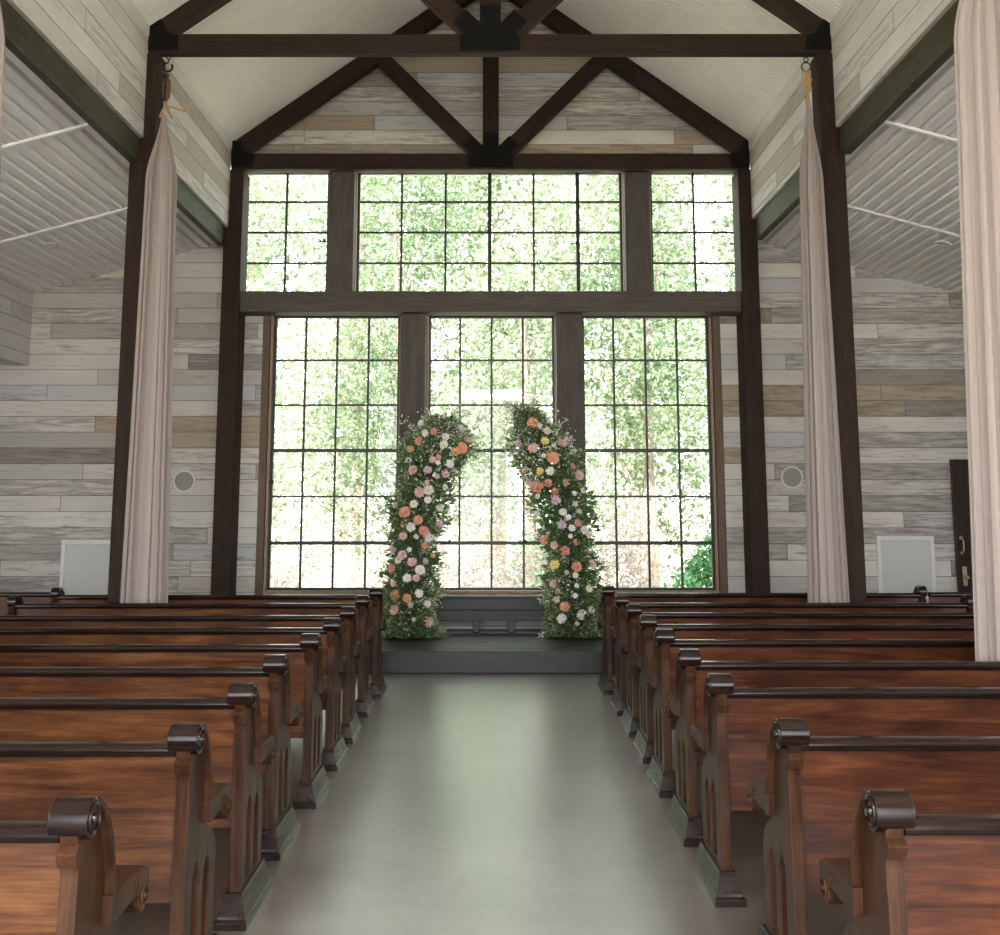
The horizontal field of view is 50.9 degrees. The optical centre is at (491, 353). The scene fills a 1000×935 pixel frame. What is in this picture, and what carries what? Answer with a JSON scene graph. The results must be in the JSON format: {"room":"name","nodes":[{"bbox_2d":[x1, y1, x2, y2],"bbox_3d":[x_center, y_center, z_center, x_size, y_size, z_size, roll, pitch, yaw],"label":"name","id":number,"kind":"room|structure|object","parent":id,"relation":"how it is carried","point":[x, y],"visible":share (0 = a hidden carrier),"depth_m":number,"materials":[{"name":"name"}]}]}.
{"room":"church","nodes":[
{"label":"church","id":0,"kind":"room"},
{"bbox_2d":[0,275,33,365],"bbox_3d":[-5.680,-1.422,5.178,0.240,1.020,15.150,0,-8,0],"label":"wall","id":1,"kind":"structure","parent":0,"point":[16,299],"depth_m":12.25,"materials":[{"name":"paint"}]},
{"bbox_2d":[2,123,90,149],"bbox_3d":[-5.505,-1.367,8.660,4.490,1.153,0.044,0,-8,0],"label":"trim","id":2,"kind":"structure","parent":1,"relation":"attached to","point":[85,125],"depth_m":8.71,"materials":[{"name":"white wood"}]},
{"bbox_2d":[0,207,126,243],"bbox_3d":[-5.505,-1.067,10.759,4.490,1.153,0.044,0,-8,0],"label":"trim","id":3,"kind":"structure","parent":1,"relation":"attached to","point":[125,208],"depth_m":10.78,"materials":[{"name":"white"}]},
{"bbox_2d":[0,46,216,290],"bbox_3d":[-5.519,-1.959,5.280,4.598,1.369,15.500,0,-8,0],"label":"ceiling","id":4,"kind":"structure","parent":0,"point":[73,176],"depth_m":10.07,"materials":[{"name":"white"}]},
{"bbox_2d":[40,242,55,248],"bbox_3d":[-4.750,-1.149,11.235,0.166,0.059,0.168,-5,-9,31],"label":"recessed light","id":5,"kind":"object","parent":4,"relation":"in","point":[48,245],"visible":1,"depth_m":11.22,"materials":[{"name":"white paint"}]},
{"bbox_2d":[7,0,230,226],"bbox_3d":[-3.195,-3.066,5.413,0.120,1.100,15.150,0,-8,0],"label":"wall","id":6,"kind":"structure","parent":0,"point":[101,41],"depth_m":9.03,"materials":[{"name":"beige wood"}]},
{"bbox_2d":[122,0,231,148],"bbox_3d":[-3.138,-3.536,5.480,0.030,0.130,15.150,0,-8,0],"label":"trim","id":7,"kind":"structure","parent":6,"relation":"attached to","point":[129,4],"depth_m":10.70,"materials":[{"name":"white paint"}]},
{"bbox_2d":[148,0,831,56],"bbox_3d":[-0.020,-3.978,9.795,6.220,2.530,0.180,0,-8,0],"label":"roof truss","id":8,"kind":"object","parent":6,"relation":"attached to","point":[489,37],"visible":0.98,"depth_m":9.57,"materials":[{"name":"brown wood"}]},
{"bbox_2d":[159,55,185,118],"bbox_3d":[-2.892,-2.417,9.537,0.244,0.620,0.072,0,-8,0],"label":"hanger","id":9,"kind":"object","parent":8,"relation":"hanging from","point":[166,83],"visible":1,"depth_m":9.51,"materials":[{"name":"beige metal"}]},
{"bbox_2d":[801,57,812,102],"bbox_3d":[2.872,-2.470,9.563,0.106,0.482,0.042,0,-8,0],"label":"hanger","id":10,"kind":"object","parent":8,"relation":"hanging from","point":[805,73],"visible":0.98,"depth_m":9.56,"materials":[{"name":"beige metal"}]},
{"bbox_2d":[231,0,749,171],"bbox_3d":[-0.020,-3.462,12.832,6.220,2.554,0.180,0,-8,0],"label":"roof truss","id":11,"kind":"object","parent":6,"relation":"attached to","point":[490,156],"visible":0.97,"depth_m":12.68,"materials":[{"name":"brown wood"}]},
{"bbox_2d":[110,673,855,934],"bbox_3d":[0.000,2.432,4.653,16.400,0.200,15.500,0,-8,0],"label":"floor","id":12,"kind":"structure","parent":0,"point":[461,803],"depth_m":5.26,"materials":[{"name":"concrete"}]},
{"bbox_2d":[0,592,51,614],"bbox_3d":[-5.243,2.531,9.396,2.822,0.921,0.550,0,-8,0],"label":"pew","id":13,"kind":"object","parent":12,"relation":"on","point":[28,597],"visible":0.02,"depth_m":9.24,"materials":[{"name":"brown wood"}]},
{"bbox_2d":[0,795,148,934],"bbox_3d":[-2.430,1.594,2.745,2.912,0.921,0.550,0,-8,0],"label":"pew","id":14,"kind":"object","parent":12,"relation":"on","point":[60,874],"visible":1,"depth_m":2.60,"materials":[{"name":"brown wood"}]},
{"bbox_2d":[0,722,231,934],"bbox_3d":[-2.408,1.719,3.624,2.912,0.921,0.550,0,-8,0],"label":"pew","id":15,"kind":"object","parent":12,"relation":"on","point":[161,798],"visible":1,"depth_m":3.47,"materials":[{"name":"brown wood"}]},
{"bbox_2d":[107,53,164,602],"bbox_3d":[-3.140,0.105,9.248,0.220,5.706,0.200,0,-8,0],"label":"timber post","id":16,"kind":"object","parent":12,"relation":"on","point":[155,73],"visible":0.27,"depth_m":9.22,"materials":[{"name":"brown wood"}]},
{"bbox_2d":[0,0,138,162],"bbox_3d":[-3.205,-2.030,7.920,0.080,0.238,3.030,0,-8,0],"label":"beam","id":17,"kind":"structure","parent":16,"relation":"attached to","point":[21,38],"depth_m":7.81,"materials":[{"name":"wood"}]},
{"bbox_2d":[120,115,176,602],"bbox_3d":[-2.915,0.157,9.074,0.399,4.615,0.160,0,-8,0],"label":"curtain","id":18,"kind":"object","parent":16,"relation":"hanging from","point":[145,559],"visible":0.92,"depth_m":9.00,"materials":[{"name":"fabric"}]},
{"bbox_2d":[0,682,274,930],"bbox_3d":[-2.412,1.833,4.422,2.912,0.921,0.550,0,-8,0],"label":"pew","id":19,"kind":"object","parent":12,"relation":"on","point":[233,723],"visible":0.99,"depth_m":4.27,"materials":[{"name":"brown wood"}]},
{"bbox_2d":[0,654,300,860],"bbox_3d":[-2.442,1.948,5.225,2.912,0.921,0.550,0,-8,0],"label":"pew","id":20,"kind":"object","parent":12,"relation":"on","point":[273,680],"visible":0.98,"depth_m":5.07,"materials":[{"name":"brown wood"}]},
{"bbox_2d":[0,633,330,808],"bbox_3d":[-2.415,2.066,6.055,2.912,0.921,0.550,0,-8,0],"label":"pew","id":21,"kind":"object","parent":12,"relation":"on","point":[308,681],"visible":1,"depth_m":5.90,"materials":[{"name":"brown wood"}]},
{"bbox_2d":[0,618,348,770],"bbox_3d":[-2.416,2.180,6.854,2.912,0.921,0.550,0,-8,0],"label":"pew","id":22,"kind":"object","parent":12,"relation":"on","point":[335,750],"visible":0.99,"depth_m":6.70,"materials":[{"name":"brown wood"}]},
{"bbox_2d":[0,606,361,743],"bbox_3d":[-2.417,2.286,7.595,2.912,0.921,0.550,0,-8,0],"label":"pew","id":23,"kind":"object","parent":12,"relation":"on","point":[351,727],"visible":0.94,"depth_m":7.43,"materials":[{"name":"brown wood"}]},
{"bbox_2d":[7,595,374,716],"bbox_3d":[-2.423,2.416,8.501,2.912,0.921,0.550,0,-8,0],"label":"pew","id":24,"kind":"object","parent":12,"relation":"on","point":[364,703],"visible":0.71,"depth_m":8.35,"materials":[{"name":"brown wood"}]},
{"bbox_2d":[50,587,386,698],"bbox_3d":[-2.400,2.524,9.262,2.912,0.921,0.550,0,-8,0],"label":"pew","id":25,"kind":"object","parent":12,"relation":"on","point":[377,686],"visible":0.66,"depth_m":9.10,"materials":[{"name":"brown wood"}]},
{"bbox_2d":[210,169,249,594],"bbox_3d":[-3.083,0.597,12.355,0.215,5.612,0.330,0,-8,0],"label":"timber post","id":26,"kind":"object","parent":12,"relation":"on","point":[234,268],"visible":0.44,"depth_m":12.24,"materials":[{"name":"brown wood"}]},
{"bbox_2d":[177,177,225,245],"bbox_3d":[-3.205,-1.584,11.045,0.080,0.238,2.876,0,-8,0],"label":"beam","id":27,"kind":"structure","parent":26,"relation":"attached to","point":[188,203],"depth_m":11.40,"materials":[{"name":"wood"}]},
{"bbox_2d":[356,629,614,672],"bbox_3d":[0.000,3.152,11.166,5.860,0.217,1.798,0,-8,0],"label":"stage platform","id":28,"kind":"object","parent":12,"relation":"on","point":[464,650],"visible":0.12,"depth_m":10.29,"materials":[{"name":"grey wood"}]},
{"bbox_2d":[398,314,426,628],"bbox_3d":[-0.938,1.361,12.382,0.295,3.661,0.300,0,-8,0],"label":"window post","id":29,"kind":"object","parent":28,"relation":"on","point":[413,346],"visible":0.46,"depth_m":12.39,"materials":[{"name":"brown wood"}]},
{"bbox_2d":[368,402,492,638],"bbox_3d":[-0.642,1.798,11.483,1.436,2.540,0.686,1,-8,-4],"label":"floral arch","id":30,"kind":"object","parent":28,"relation":"on","point":[402,602],"depth_m":11.35,"materials":[{"name":"green plant"}]},
{"bbox_2d":[384,595,600,631],"bbox_3d":[0.000,2.927,11.795,2.900,0.400,0.180,0,-8,0],"label":"wooden bench","id":31,"kind":"object","parent":28,"relation":"on","point":[475,608],"visible":0.36,"depth_m":11.73,"materials":[{"name":"grey wood"}]},
{"bbox_2d":[497,395,610,638],"bbox_3d":[0.691,1.762,11.533,1.247,2.626,0.748,1,-8,-10],"label":"floral arch","id":32,"kind":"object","parent":28,"relation":"on","point":[583,609],"depth_m":11.41,"materials":[{"name":"green plant"}]},
{"bbox_2d":[555,314,584,624],"bbox_3d":[0.918,1.361,12.382,0.310,3.661,0.300,0,-8,0],"label":"window post","id":33,"kind":"object","parent":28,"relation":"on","point":[568,327],"visible":0.48,"depth_m":12.38,"materials":[{"name":"brown wood"}]},
{"bbox_2d":[732,169,770,592],"bbox_3d":[3.050,0.597,12.355,0.210,5.612,0.330,0,-8,0],"label":"timber post","id":34,"kind":"object","parent":12,"relation":"on","point":[748,321],"visible":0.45,"depth_m":12.25,"materials":[{"name":"brown wood"}]},
{"bbox_2d":[755,171,799,239],"bbox_3d":[3.170,-1.673,11.057,0.090,0.258,2.876,0,-8,0],"label":"beam","id":35,"kind":"structure","parent":34,"relation":"attached to","point":[787,199],"depth_m":11.49,"materials":[{"name":"wood"}]},
{"bbox_2d":[597,586,926,694],"bbox_3d":[2.421,2.551,9.449,2.912,0.921,0.550,0,-8,0],"label":"pew","id":36,"kind":"object","parent":12,"relation":"on","point":[606,683],"visible":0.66,"depth_m":9.29,"materials":[{"name":"red wood"}]},
{"bbox_2d":[610,595,973,715],"bbox_3d":[2.432,2.421,8.537,2.912,0.921,0.550,0,-8,0],"label":"pew","id":37,"kind":"object","parent":12,"relation":"on","point":[618,702],"visible":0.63,"depth_m":8.38,"materials":[{"name":"red wood"}]},
{"bbox_2d":[620,604,973,737],"bbox_3d":[2.427,2.314,7.787,2.912,0.921,0.550,0,-8,0],"label":"pew","id":38,"kind":"object","parent":12,"relation":"on","point":[630,722],"visible":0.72,"depth_m":7.63,"materials":[{"name":"red wood"}]},
{"bbox_2d":[632,614,974,763],"bbox_3d":[2.420,2.208,7.047,2.912,0.921,0.550,0,-8,0],"label":"pew","id":39,"kind":"object","parent":12,"relation":"on","point":[643,743],"visible":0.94,"depth_m":6.90,"materials":[{"name":"red wood"}]},
{"bbox_2d":[646,628,974,797],"bbox_3d":[2.400,2.097,6.267,2.912,0.921,0.550,0,-8,0],"label":"pew","id":40,"kind":"object","parent":12,"relation":"on","point":[660,773],"visible":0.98,"depth_m":6.12,"materials":[{"name":"red wood"}]},
{"bbox_2d":[666,648,999,846],"bbox_3d":[2.385,1.976,5.424,2.912,0.921,0.550,0,-8,0],"label":"pew","id":41,"kind":"object","parent":12,"relation":"on","point":[685,704],"visible":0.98,"depth_m":5.27,"materials":[{"name":"red wood"}]},
{"bbox_2d":[811,53,866,602],"bbox_3d":[3.062,0.105,9.248,0.213,5.706,0.200,0,-8,0],"label":"timber post","id":42,"kind":"object","parent":12,"relation":"on","point":[827,134],"visible":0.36,"depth_m":9.22,"materials":[{"name":"brown wood"}]},
{"bbox_2d":[799,102,849,602],"bbox_3d":[2.820,0.100,9.082,0.354,4.730,0.147,0,-8,-3],"label":"curtain","id":43,"kind":"object","parent":42,"relation":"hanging from","point":[827,570],"visible":0.91,"depth_m":9.00,"materials":[{"name":"fabric"}]},
{"bbox_2d":[840,0,958,154],"bbox_3d":[3.170,-2.119,7.932,0.090,0.258,3.030,0,-8,0],"label":"beam","id":44,"kind":"structure","parent":42,"relation":"attached to","point":[936,47],"depth_m":8.03,"materials":[{"name":"wood"}]},
{"bbox_2d":[690,672,999,906],"bbox_3d":[2.375,1.868,4.663,2.912,0.921,0.550,0,-8,0],"label":"pew","id":45,"kind":"object","parent":12,"relation":"on","point":[733,732],"visible":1,"depth_m":4.51,"materials":[{"name":"red wood"}]},
{"bbox_2d":[747,717,999,934],"bbox_3d":[2.410,1.731,3.705,2.912,0.921,0.550,0,-8,0],"label":"pew","id":46,"kind":"object","parent":12,"relation":"on","point":[811,788],"visible":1,"depth_m":3.55,"materials":[{"name":"red wood"}]},
{"bbox_2d":[819,789,999,934],"bbox_3d":[2.403,1.602,2.805,2.912,0.921,0.550,0,-8,0],"label":"pew","id":47,"kind":"object","parent":12,"relation":"on","point":[906,872],"visible":1,"depth_m":2.65,"materials":[{"name":"red wood"}]},
{"bbox_2d":[927,592,972,602],"bbox_3d":[5.264,2.531,9.396,2.822,0.921,0.550,0,-8,0],"label":"pew","id":48,"kind":"object","parent":12,"relation":"on","point":[934,597],"visible":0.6,"depth_m":9.25,"materials":[{"name":"red wood"}]},
{"bbox_3d":[3.061,-0.341,6.062,0.213,5.688,0.165,0,-8,0],"label":"timber post","id":49,"kind":"object","parent":12,"relation":"on","visible":0},
{"bbox_2d":[954,0,999,660],"bbox_3d":[2.855,-0.355,5.899,0.548,4.730,0.154,0,-8,0],"label":"curtain","id":50,"kind":"object","parent":49,"relation":"hanging from","point":[977,22],"visible":0.93,"depth_m":5.87,"materials":[{"name":"fabric"}]},
{"bbox_3d":[-3.140,-0.341,6.062,0.220,5.688,0.165,0,-8,0],"label":"timber post","id":51,"kind":"object","parent":12,"relation":"on","visible":0},
{"bbox_2d":[0,4,4,175],"bbox_3d":[-2.938,-0.320,5.893,0.418,4.660,0.148,0,-8,0],"label":"curtain","id":52,"kind":"object","parent":51,"relation":"hanging from","point":[2,35],"visible":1,"depth_m":6.09,"materials":[{"name":"fabric"}]},
{"bbox_2d":[0,0,967,628],"bbox_3d":[0.000,-0.714,12.830,15.600,8.340,0.200,0,-8,0],"label":"wall","id":53,"kind":"structure","parent":0,"point":[58,411],"depth_m":12.57,"materials":[{"name":"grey wood"}]},
{"bbox_2d":[59,540,109,594],"bbox_3d":[-4.697,2.584,12.242,0.675,0.805,0.029,0,-8,0],"label":"air vent","id":54,"kind":"object","parent":53,"relation":"in","point":[84,564],"visible":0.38,"depth_m":12.26,"materials":[{"name":"white metal"}]},
{"bbox_2d":[173,470,195,491],"bbox_3d":[-3.635,1.513,12.399,0.264,0.264,0.020,0,-8,0],"label":"wall speaker","id":55,"kind":"object","parent":53,"relation":"attached to","point":[184,480],"visible":1,"depth_m":12.39,"materials":[{"name":"white plastic"}]},
{"bbox_2d":[175,472,192,490],"bbox_3d":[-3.635,1.512,12.395,0.222,0.222,0.008,0,-8,0],"label":"grille","id":56,"kind":"object","parent":55,"relation":"attached to","point":[183,480],"depth_m":12.39,"materials":[{"name":"grey"}]},
{"bbox_2d":[255,315,270,594],"bbox_3d":[-2.708,1.474,12.386,0.085,3.884,0.059,0,-8,0],"label":"trim","id":57,"kind":"structure","parent":53,"relation":"attached to","point":[262,476],"depth_m":12.40,"materials":[{"name":"wood"}]},
{"bbox_2d":[246,172,328,290],"bbox_3d":[-2.533,-1.476,12.908,1.109,1.602,0.240,0,-8,0],"label":"window","id":58,"kind":"structure","parent":53,"relation":"in","point":[285,263],"depth_m":12.91,"materials":[{"name":"grey"}]},
{"bbox_2d":[263,316,400,593],"bbox_3d":[-1.883,1.170,12.530,1.588,3.317,0.240,0,-8,0],"label":"window","id":59,"kind":"structure","parent":53,"relation":"in","point":[267,589],"depth_m":12.51,"materials":[{"name":"grey"}]},
{"bbox_2d":[354,172,624,290],"bbox_3d":[-0.029,-1.476,12.908,3.297,1.602,0.240,0,-8,0],"label":"window","id":60,"kind":"structure","parent":53,"relation":"in","point":[358,232],"depth_m":12.90,"materials":[{"name":"grey"}]},
{"bbox_2d":[240,291,740,315],"bbox_3d":[-0.022,-0.591,12.555,6.015,0.250,0.290,0,-8,0],"label":"lintel","id":61,"kind":"object","parent":53,"relation":"attached to","point":[252,303],"visible":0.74,"depth_m":12.41,"materials":[{"name":"brown wood"}]},
{"bbox_2d":[327,172,356,290],"bbox_3d":[-1.820,-1.444,12.782,0.310,1.498,0.300,0,-8,0],"label":"window post","id":62,"kind":"object","parent":61,"relation":"on","point":[342,185],"visible":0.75,"depth_m":12.64,"materials":[{"name":"brown wood"}]},
{"bbox_2d":[623,172,651,290],"bbox_3d":[1.758,-1.444,12.782,0.307,1.498,0.300,0,-8,0],"label":"window post","id":63,"kind":"object","parent":61,"relation":"on","point":[636,185],"visible":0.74,"depth_m":12.64,"materials":[{"name":"brown wood"}]},
{"bbox_2d":[425,316,555,593],"bbox_3d":[-0.005,1.170,12.530,1.561,3.317,0.240,0,-8,0],"label":"window","id":64,"kind":"structure","parent":53,"relation":"in","point":[451,590],"depth_m":12.56,"materials":[{"name":"grey"}]},
{"bbox_2d":[582,316,718,592],"bbox_3d":[1.851,1.170,12.530,1.573,3.317,0.240,0,-8,0],"label":"window","id":65,"kind":"structure","parent":53,"relation":"in","point":[707,319],"depth_m":12.50,"materials":[{"name":"grey"}]},
{"bbox_2d":[649,172,735,290],"bbox_3d":[2.486,-1.476,12.908,1.127,1.602,0.240,0,-8,0],"label":"window","id":66,"kind":"structure","parent":53,"relation":"in","point":[692,174],"depth_m":12.91,"materials":[{"name":"grey"}]},
{"bbox_2d":[711,315,727,592],"bbox_3d":[2.692,1.474,12.386,0.095,3.884,0.059,0,-8,0],"label":"trim","id":67,"kind":"structure","parent":53,"relation":"attached to","point":[715,319],"depth_m":12.40,"materials":[{"name":"brown wood"}]},
{"bbox_2d":[781,466,802,488],"bbox_3d":[3.545,1.468,12.405,0.264,0.264,0.020,0,-8,0],"label":"wall speaker","id":68,"kind":"object","parent":53,"relation":"attached to","point":[791,476],"visible":1,"depth_m":12.40,"materials":[{"name":"white plastic"}]},
{"bbox_2d":[783,468,800,486],"bbox_3d":[3.545,1.468,12.401,0.222,0.222,0.008,0,-8,0],"label":"grille","id":69,"kind":"object","parent":68,"relation":"attached to","point":[791,476],"depth_m":12.40,"materials":[{"name":"grey"}]},
{"bbox_2d":[876,536,936,602],"bbox_3d":[4.835,2.563,12.245,0.670,0.848,0.029,0,-8,0],"label":"air vent","id":70,"kind":"object","parent":53,"relation":"in","point":[904,563],"visible":0.74,"depth_m":12.26,"materials":[{"name":"white metal"}]},
{"bbox_2d":[950,459,972,591],"bbox_3d":[5.860,2.322,12.226,0.920,2.160,0.133,0,-8,0],"label":"door","id":71,"kind":"structure","parent":53,"relation":"in","point":[959,468],"depth_m":12.29,"materials":[{"name":"brown wood"}]},
{"bbox_2d":[131,0,844,140],"bbox_3d":[0.000,-4.770,5.681,6.412,2.450,15.500,0,-8,0],"label":"ceiling","id":72,"kind":"structure","parent":0,"point":[241,93],"depth_m":11.61,"materials":[{"name":"white paint"}]},
{"bbox_2d":[749,0,956,218],"bbox_3d":[3.155,-3.115,5.420,0.120,1.000,15.150,0,-8,0],"label":"wall","id":73,"kind":"structure","parent":0,"point":[874,37],"depth_m":9.09,"materials":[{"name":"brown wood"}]},
{"bbox_2d":[748,0,857,148],"bbox_3d":[3.098,-3.536,5.480,0.030,0.130,15.150,0,-8,0],"label":"trim","id":74,"kind":"structure","parent":73,"relation":"attached to","point":[847,5],"depth_m":10.79,"materials":[{"name":"white paint"}]},
{"bbox_2d":[758,54,961,292],"bbox_3d":[5.519,-1.959,5.280,4.598,1.369,15.500,0,-8,0],"label":"ceiling","id":75,"kind":"structure","parent":0,"point":[910,176],"depth_m":10.23,"materials":[{"name":"white"}]},
{"bbox_2d":[935,240,951,246],"bbox_3d":[4.780,-1.158,11.116,0.166,0.059,0.168,-5,-9,31],"label":"recessed light","id":76,"kind":"object","parent":75,"relation":"in","point":[942,243],"visible":1,"depth_m":11.10,"materials":[{"name":"white paint"}]},
{"bbox_2d":[960,292,964,355],"bbox_3d":[5.740,-1.422,5.178,0.120,1.020,15.150,0,-8,0],"label":"wall","id":77,"kind":"structure","parent":0,"point":[960,292],"depth_m":12.68,"materials":[{"name":"paint"}]},
{"bbox_2d":[847,204,960,237],"bbox_3d":[5.505,-1.067,10.759,4.490,1.153,0.044,0,-8,0],"label":"trim","id":78,"kind":"structure","parent":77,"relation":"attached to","point":[849,206],"depth_m":10.79,"materials":[{"name":"white"}]},
{"bbox_2d":[883,120,956,143],"bbox_3d":[5.505,-1.367,8.660,4.490,1.153,0.044,0,-8,0],"label":"trim","id":79,"kind":"structure","parent":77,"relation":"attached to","point":[886,122],"depth_m":8.71,"materials":[{"name":"white wood"}]},
{"label":"outside","id":80,"kind":"structure","parent":0,"visible":0},
{"bbox_2d":[271,505,710,586],"bbox_3d":[0.000,6.615,37.643,90.000,2.230,50.000,0,-8,0],"label":"ground","id":81,"kind":"structure","parent":80,"point":[517,529],"depth_m":36.51,"materials":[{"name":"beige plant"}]},
{"bbox_2d":[247,176,288,479],"bbox_3d":[-8.909,-2.061,32.553,5.426,16.887,5.809,2,-8,-17],"label":"leafy tree","id":82,"kind":"object","parent":81,"relation":"on","point":[267,185],"visible":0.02,"depth_m":32.98,"materials":[{"name":"green plant"}]},
{"bbox_2d":[247,176,304,282],"bbox_3d":[-7.223,-0.602,25.520,5.116,12.709,4.121,1,-8,-7],"label":"leafy tree","id":83,"kind":"object","parent":81,"relation":"on","point":[255,198],"visible":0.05,"depth_m":26.02,"materials":[{"name":"green plant"}]},
{"bbox_2d":[270,545,319,586],"bbox_3d":[-3.572,3.567,16.028,1.819,1.662,1.493,6,-10,-35],"label":"leafy shrub","id":84,"kind":"object","parent":81,"relation":"on","point":[288,582],"visible":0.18,"depth_m":15.94,"materials":[{"name":"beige plant"}]},
{"bbox_2d":[246,176,344,576],"bbox_3d":[-4.629,-0.216,19.193,3.779,10.259,3.208,-1,-8,5],"label":"leafy tree","id":85,"kind":"object","parent":81,"relation":"on","point":[297,374],"visible":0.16,"depth_m":19.23,"materials":[{"name":"green plant"}]},
{"bbox_2d":[271,488,387,586],"bbox_3d":[-2.709,3.625,18.950,2.359,2.373,2.225,-8,-11,44],"label":"leafy shrub","id":86,"kind":"object","parent":81,"relation":"on","point":[319,555],"visible":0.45,"depth_m":18.84,"materials":[{"name":"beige plant"}]},
{"bbox_2d":[247,176,442,553],"bbox_3d":[-4.489,-2.107,33.463,6.471,17.136,5.080,8,-11,-43],"label":"leafy tree","id":87,"kind":"object","parent":81,"relation":"on","point":[313,220],"visible":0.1,"depth_m":32.96,"materials":[{"name":"green plant"}]},
{"bbox_2d":[274,176,450,586],"bbox_3d":[-3.252,-0.716,26.983,4.886,13.200,3.857,4,-9,-25],"label":"leafy tree","id":88,"kind":"object","parent":81,"relation":"on","point":[364,257],"visible":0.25,"depth_m":26.32,"materials":[{"name":"green plant"}]},
{"bbox_2d":[321,521,455,586],"bbox_3d":[-1.707,3.533,16.903,1.959,1.977,2.252,3,-9,-20],"label":"leafy shrub","id":89,"kind":"object","parent":81,"relation":"on","point":[358,581],"visible":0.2,"depth_m":16.60,"materials":[{"name":"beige plant"}]},
{"bbox_2d":[306,176,491,575],"bbox_3d":[-1.923,-0.350,21.873,4.034,11.283,3.036,3,-9,-20],"label":"leafy tree","id":90,"kind":"object","parent":81,"relation":"on","point":[427,190],"visible":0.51,"depth_m":21.74,"materials":[{"name":"green plant"}]},
{"bbox_2d":[382,484,509,586],"bbox_3d":[-0.674,3.558,18.737,2.238,2.444,1.834,-4,-9,26],"label":"leafy shrub","id":91,"kind":"object","parent":81,"relation":"on","point":[455,534],"visible":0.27,"depth_m":18.49,"materials":[{"name":"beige plant"}]},
{"bbox_2d":[390,176,589,560],"bbox_3d":[-0.045,-2.094,32.505,6.386,16.938,5.544,0,-8,0],"label":"leafy tree","id":92,"kind":"object","parent":81,"relation":"on","point":[452,325],"visible":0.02,"depth_m":32.20,"materials":[{"name":"green plant"}]},
{"bbox_2d":[456,528,550,586],"bbox_3d":[0.461,3.574,16.264,2.050,1.714,1.681,0,-8,0],"label":"leafy shrub","id":93,"kind":"object","parent":81,"relation":"on","point":[497,574],"visible":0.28,"depth_m":16.22,"materials":[{"name":"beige plant"}]},
{"bbox_2d":[417,176,598,584],"bbox_3d":[0.084,-0.797,25.863,4.885,13.144,4.735,-2,-8,14],"label":"leafy tree","id":94,"kind":"object","parent":81,"relation":"on","point":[494,189],"visible":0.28,"depth_m":25.64,"materials":[{"name":"green plant"}]},
{"bbox_2d":[506,504,552,586],"bbox_3d":[0.722,3.554,17.730,1.090,2.168,0.864,0,-8,0],"label":"leafy shrub","id":95,"kind":"object","parent":81,"relation":"on","point":[527,526],"visible":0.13,"depth_m":17.67,"materials":[{"name":"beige plant"}]},
{"bbox_2d":[432,176,629,575],"bbox_3d":[0.737,0.256,19.789,3.769,9.492,3.302,0,-8,0],"label":"leafy tree","id":96,"kind":"object","parent":81,"relation":"on","point":[520,280],"visible":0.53,"depth_m":19.53,"materials":[{"name":"green plant"}]},
{"bbox_2d":[535,483,666,585],"bbox_3d":[1.871,3.536,18.701,2.534,2.478,1.832,0,-8,0],"label":"leafy shrub","id":97,"kind":"object","parent":81,"relation":"on","point":[642,505],"visible":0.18,"depth_m":18.78,"materials":[{"name":"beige plant"}]},
{"bbox_2d":[544,176,709,559],"bbox_3d":[4.498,-1.617,33.562,6.020,16.193,5.250,-1,-8,4],"label":"leafy tree","id":98,"kind":"object","parent":81,"relation":"on","point":[592,246],"visible":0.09,"depth_m":32.67,"materials":[{"name":"green plant"}]},
{"bbox_2d":[537,176,721,572],"bbox_3d":[3.662,-1.050,27.737,5.335,14.024,4.197,0,-8,-2],"label":"leafy tree","id":99,"kind":"object","parent":81,"relation":"on","point":[621,438],"visible":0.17,"depth_m":27.50,"materials":[{"name":"green plant"}]},
{"bbox_2d":[566,176,719,586],"bbox_3d":[3.030,-0.201,20.852,3.624,10.699,3.726,-4,-9,28],"label":"leafy tree","id":100,"kind":"object","parent":81,"relation":"on","point":[638,394],"visible":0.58,"depth_m":20.38,"materials":[{"name":"green plant"}]},
{"bbox_2d":[594,507,696,586],"bbox_3d":[2.453,3.426,16.373,1.777,2.039,1.264,-2,-8,13],"label":"leafy shrub","id":101,"kind":"object","parent":81,"relation":"on","point":[633,552],"visible":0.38,"depth_m":16.43,"materials":[{"name":"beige plant"}]},
{"bbox_2d":[663,523,711,586],"bbox_3d":[3.116,3.366,15.333,1.521,1.862,1.053,5,-9,-30],"label":"leafy shrub","id":102,"kind":"object","parent":81,"relation":"on","point":[695,571],"visible":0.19,"depth_m":15.38,"materials":[{"name":"green plant"}]},
{"bbox_2d":[672,525,711,579],"bbox_3d":[4.212,3.641,18.212,2.263,2.132,1.423,4,-9,-28],"label":"leafy shrub","id":103,"kind":"object","parent":81,"relation":"on","point":[700,530],"visible":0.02,"depth_m":18.07,"materials":[{"name":"green plant"}]},
{"bbox_2d":[664,176,734,482],"bbox_3d":[6.816,-0.580,26.012,5.082,12.757,4.452,0,-8,0],"label":"leafy tree","id":104,"kind":"object","parent":81,"relation":"on","point":[728,221],"visible":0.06,"depth_m":25.94,"materials":[{"name":"green plant"}]},
{"bbox_2d":[674,176,734,494],"bbox_3d":[5.601,-0.127,19.690,4.279,10.223,3.212,0,-8,-3],"label":"leafy tree","id":105,"kind":"object","parent":81,"relation":"on","point":[729,180],"visible":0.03,"depth_m":19.71,"materials":[{"name":"green plant"}]},
{"bbox_2d":[699,177,734,290],"bbox_3d":[9.658,-2.145,33.142,5.576,17.220,5.643,5,-10,-33],"label":"leafy tree","id":106,"kind":"object","parent":81,"relation":"on","point":[727,190],"visible":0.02,"depth_m":33.92,"materials":[{"name":"green plant"}]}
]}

